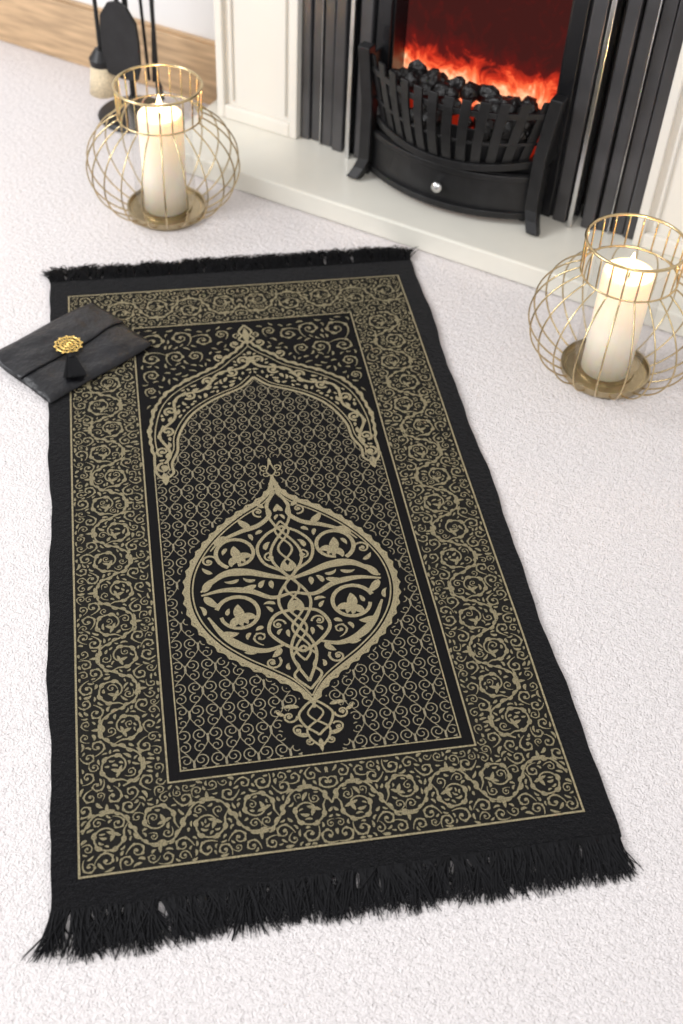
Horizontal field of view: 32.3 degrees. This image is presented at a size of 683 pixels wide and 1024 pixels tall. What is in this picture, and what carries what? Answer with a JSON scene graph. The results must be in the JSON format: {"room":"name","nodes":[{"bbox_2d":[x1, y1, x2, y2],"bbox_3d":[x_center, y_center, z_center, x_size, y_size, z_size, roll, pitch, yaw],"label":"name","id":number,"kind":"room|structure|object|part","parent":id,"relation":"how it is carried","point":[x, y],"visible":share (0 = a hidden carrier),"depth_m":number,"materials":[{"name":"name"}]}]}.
{"room":"living room","nodes":[
{"label":"living room","id":0,"kind":"room"},
{"bbox_2d":[75,0,214,40],"bbox_3d":[0.566,-1.514,1.538,6.000,2.500,0.146,23,49,18],"label":"wall","id":1,"kind":"structure","parent":0,"point":[195,17],"depth_m":2.55,"materials":[{"name":"paint"}]},
{"bbox_2d":[0,0,216,104],"bbox_3d":[0.481,-0.647,2.333,6.000,0.145,0.020,23,49,18],"label":"baseboard","id":2,"kind":"structure","parent":1,"relation":"attached to","point":[61,29],"depth_m":2.68,"materials":[{"name":"brown wood"}]},
{"bbox_2d":[0,40,682,1023],"bbox_3d":[-0.503,0.702,1.110,6.000,0.050,4.460,23,49,18],"label":"floor","id":3,"kind":"structure","parent":0,"point":[589,489],"depth_m":1.64,"materials":[{"name":"carpet"}]},
{"bbox_2d":[89,0,164,133],"bbox_3d":[-0.432,-1.106,2.350,0.181,0.683,0.160,23,49,18],"label":"fireplace tool set","id":4,"kind":"object","parent":3,"relation":"on","point":[117,50],"visible":0.74,"depth_m":2.45,"materials":[{"name":"black metal"}]},
{"bbox_2d":[86,63,239,230],"bbox_3d":[-0.341,-0.690,2.245,0.293,0.264,0.294,-5,47,-8],"label":"candle lantern","id":5,"kind":"object","parent":3,"relation":"on","point":[164,201],"visible":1,"depth_m":2.23,"materials":[{"name":"gold metal"}]},
{"bbox_2d":[137,103,186,216],"bbox_3d":[-0.342,-0.674,2.262,0.084,0.194,0.084,-5,47,-8],"label":"pillar candle","id":6,"kind":"object","parent":5,"relation":"on","point":[175,190],"depth_m":2.23,"materials":[{"name":"wax"}]},
{"bbox_3d":[-0.346,-0.603,2.334,0.154,0.015,0.154,-5,47,-8],"label":"plate","id":7,"kind":"part","parent":5,"relation":"part of","materials":[{"name":"gold metal"}]},
{"bbox_2d":[20,245,643,965],"bbox_3d":[-0.097,-0.016,1.779,0.737,0.017,1.352,-5,47,-8],"label":"rug","id":8,"kind":"object","parent":3,"relation":"on","point":[297,637],"visible":1,"depth_m":1.61,"materials":[{"name":"black fabric"}]},
{"bbox_2d":[0,303,152,403],"bbox_3d":[-0.458,-0.281,2.000,0.169,0.022,0.223,35,54,27],"label":"pouch","id":9,"kind":"object","parent":8,"relation":"on","point":[83,344],"visible":1,"depth_m":1.99,"materials":[{"name":"black fabric"}]},
{"bbox_2d":[184,0,682,336],"bbox_3d":[0.235,-0.966,1.984,1.280,1.069,0.287,23,49,18],"label":"fireplace surround","id":10,"kind":"object","parent":3,"relation":"on","point":[288,74],"visible":0.8,"depth_m":2.25,"materials":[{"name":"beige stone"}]},
{"bbox_2d":[347,0,572,236],"bbox_3d":[0.222,-0.779,2.172,0.411,0.461,0.198,23,49,18],"label":"grate","id":11,"kind":"object","parent":10,"relation":"on","point":[470,123],"visible":1,"depth_m":2.20,"materials":[{"name":"black metal"}]},
{"bbox_3d":[0.182,-0.620,2.249,0.024,0.024,0.019,23,49,18],"label":"knob","id":12,"kind":"part","parent":11,"relation":"part of","materials":[{"name":"silver metal"}]},
{"bbox_2d":[528,213,682,399],"bbox_3d":[0.460,-0.334,1.946,0.294,0.264,0.294,-5,47,-8],"label":"candle lantern","id":13,"kind":"object","parent":3,"relation":"on","point":[607,363],"visible":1,"depth_m":1.93,"materials":[{"name":"gold metal"}]},
{"bbox_3d":[0.455,-0.248,2.036,0.154,0.015,0.154,-5,47,-8],"label":"plate","id":14,"kind":"part","parent":13,"relation":"part of","materials":[{"name":"gold metal"}]},
{"bbox_2d":[581,257,654,381],"bbox_3d":[0.459,-0.318,1.963,0.084,0.194,0.084,-5,47,-8],"label":"pillar candle","id":15,"kind":"object","parent":13,"relation":"on","point":[615,366],"depth_m":1.93,"materials":[{"name":"wax"}]}
]}

